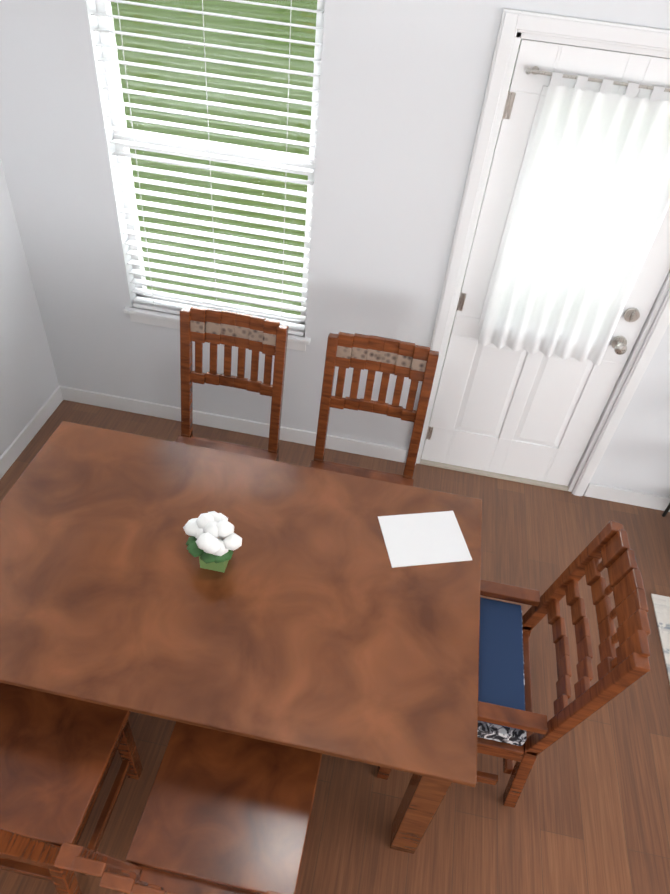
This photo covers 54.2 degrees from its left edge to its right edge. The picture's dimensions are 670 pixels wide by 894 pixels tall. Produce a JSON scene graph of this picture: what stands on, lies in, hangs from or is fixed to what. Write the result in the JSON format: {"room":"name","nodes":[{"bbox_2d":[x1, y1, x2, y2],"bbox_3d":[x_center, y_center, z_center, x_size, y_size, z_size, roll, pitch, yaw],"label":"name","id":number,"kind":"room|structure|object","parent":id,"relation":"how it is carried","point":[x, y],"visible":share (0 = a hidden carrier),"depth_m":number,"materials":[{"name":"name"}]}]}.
{"room":"dining room","nodes":[
{"label":"dining room","id":0,"kind":"room"},
{"bbox_2d":[0,159,58,456],"bbox_3d":[-2.520,2.372,-1.175,0.120,2.755,11.340,10,43,4],"label":"wall","id":1,"kind":"structure","parent":0,"point":[29,384],"depth_m":3.27,"materials":[{"name":"white paint"}]},
{"bbox_2d":[0,385,63,478],"bbox_3d":[-1.859,0.740,2.603,0.014,0.095,3.200,10,43,4],"label":"baseboard","id":2,"kind":"structure","parent":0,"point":[27,434],"depth_m":3.50,"materials":[{"name":"white wood"}]},
{"bbox_2d":[0,400,669,893],"bbox_3d":[2.474,4.337,-0.615,10.540,0.050,11.340,10,43,4],"label":"floor","id":3,"kind":"structure","parent":0,"point":[588,812],"depth_m":2.42,"materials":[{"name":"brown wood"}]},
{"bbox_2d":[0,683,142,893],"bbox_3d":[-0.920,0.922,1.820,0.466,1.050,0.579,10,43,4],"label":"chair","id":4,"kind":"object","parent":3,"relation":"on","point":[57,754],"visible":0.88,"depth_m":1.93,"materials":[{"name":"brown wood"}]},
{"bbox_2d":[54,721,321,893],"bbox_3d":[-0.312,1.034,1.773,0.466,1.050,0.579,10,43,4],"label":"chair","id":5,"kind":"object","parent":3,"relation":"on","point":[226,813],"visible":0.98,"depth_m":1.84,"materials":[{"name":"brown wood"}]},
{"bbox_2d":[175,307,288,460],"bbox_3d":[-0.499,0.010,2.846,0.466,1.050,0.579,10,43,4],"label":"chair","id":6,"kind":"object","parent":3,"relation":"on","point":[228,330],"visible":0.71,"depth_m":2.78,"materials":[{"name":"brown wood"}]},
{"bbox_2d":[0,421,481,853],"bbox_3d":[-0.380,0.660,2.374,1.640,0.765,1.020,10,43,4],"label":"dining table","id":7,"kind":"object","parent":3,"relation":"on","point":[310,618],"visible":0.92,"depth_m":2.01,"materials":[{"name":"brown wood"}]},
{"bbox_2d":[183,511,241,572],"bbox_3d":[-0.382,0.302,2.064,0.195,0.180,0.180,10,43,4],"label":"flowers","id":8,"kind":"object","parent":7,"relation":"on","point":[214,540],"visible":1,"depth_m":2.01,"materials":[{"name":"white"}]},
{"bbox_2d":[378,511,471,567],"bbox_3d":[0.308,0.314,2.262,0.280,0.004,0.220,-3,44,-10],"label":"papers","id":9,"kind":"object","parent":7,"relation":"on","point":[416,539],"visible":1,"depth_m":2.26,"materials":[{"name":"white paper"}]},
{"bbox_2d":[310,332,438,486],"bbox_3d":[0.109,0.122,2.799,0.466,1.050,0.579,10,43,4],"label":"chair","id":10,"kind":"object","parent":3,"relation":"on","point":[387,357],"visible":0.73,"depth_m":2.73,"materials":[{"name":"brown wood"}]},
{"bbox_2d":[377,520,650,806],"bbox_3d":[0.495,0.716,2.211,0.673,1.050,0.516,10,43,4],"label":"armchair","id":11,"kind":"object","parent":3,"relation":"on","point":[510,722],"visible":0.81,"depth_m":2.05,"materials":[{"name":"brown wood"}]},
{"bbox_2d":[651,594,669,682],"bbox_3d":[2.044,1.452,2.376,1.440,0.008,1.880,10,43,4],"label":"rug","id":12,"kind":"object","parent":3,"relation":"on","point":[661,604],"visible":1,"depth_m":3.00,"materials":[{"name":"fabric"}]},
{"bbox_2d":[662,503,669,516],"bbox_3d":[1.992,0.258,3.075,0.498,0.786,0.418,10,43,4],"label":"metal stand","id":13,"kind":"object","parent":3,"relation":"on","point":[667,509],"visible":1,"depth_m":3.47,"materials":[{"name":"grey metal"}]},
{"bbox_2d":[0,0,669,496],"bbox_3d":[3.589,-0.394,2.518,10.300,2.755,0.120,10,43,4],"label":"wall","id":14,"kind":"structure","parent":0,"point":[402,88],"depth_m":2.81,"materials":[{"name":"white paint"}]},
{"bbox_2d":[91,0,323,335],"bbox_3d":[-0.517,-1.196,2.757,0.878,1.521,0.056,10,43,4],"label":"window blinds","id":15,"kind":"object","parent":14,"relation":"attached to","point":[176,308],"visible":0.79,"depth_m":2.84,"materials":[{"name":"white plastic"}]},
{"bbox_2d":[95,0,324,350],"bbox_3d":[-0.518,-1.178,2.792,0.950,1.600,0.150,10,43,4],"label":"window","id":16,"kind":"structure","parent":14,"relation":"attached to","point":[170,320],"depth_m":2.76,"materials":[{"name":"white"}]},
{"bbox_2d":[60,386,406,462],"bbox_3d":[-0.577,-0.128,3.686,1.970,0.095,0.017,10,43,4],"label":"baseboard","id":17,"kind":"structure","parent":14,"relation":"attached to","point":[359,447],"depth_m":3.68,"materials":[{"name":"white wood"}]},
{"bbox_2d":[405,8,669,495],"bbox_3d":[0.968,-0.640,2.922,0.980,2.135,0.141,10,43,4],"label":"door frame","id":18,"kind":"structure","parent":14,"relation":"attached to","point":[516,27],"depth_m":2.64,"materials":[{"name":"white wood"}]},
{"bbox_2d":[421,39,669,485],"bbox_3d":[0.952,-0.587,2.910,0.822,2.030,0.124,10,43,4],"label":"entry door","id":19,"kind":"structure","parent":14,"relation":"in","point":[507,410],"depth_m":3.10,"materials":[{"name":"painted wood"},{"name":"metal"}]},
{"bbox_2d":[478,66,669,365],"bbox_3d":[0.985,-0.848,2.636,0.741,1.128,0.055,10,43,4],"label":"door curtain","id":20,"kind":"object","parent":19,"relation":"attached to","point":[592,206],"visible":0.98,"depth_m":2.58,"materials":[{"name":"white fabric"}]},
{"bbox_2d":[584,483,669,511],"bbox_3d":[4.924,0.887,3.263,7.270,0.095,0.014,10,43,4],"label":"baseboard","id":21,"kind":"structure","parent":14,"relation":"attached to","point":[598,491],"depth_m":3.51,"materials":[{"name":"white wood"}]}
]}

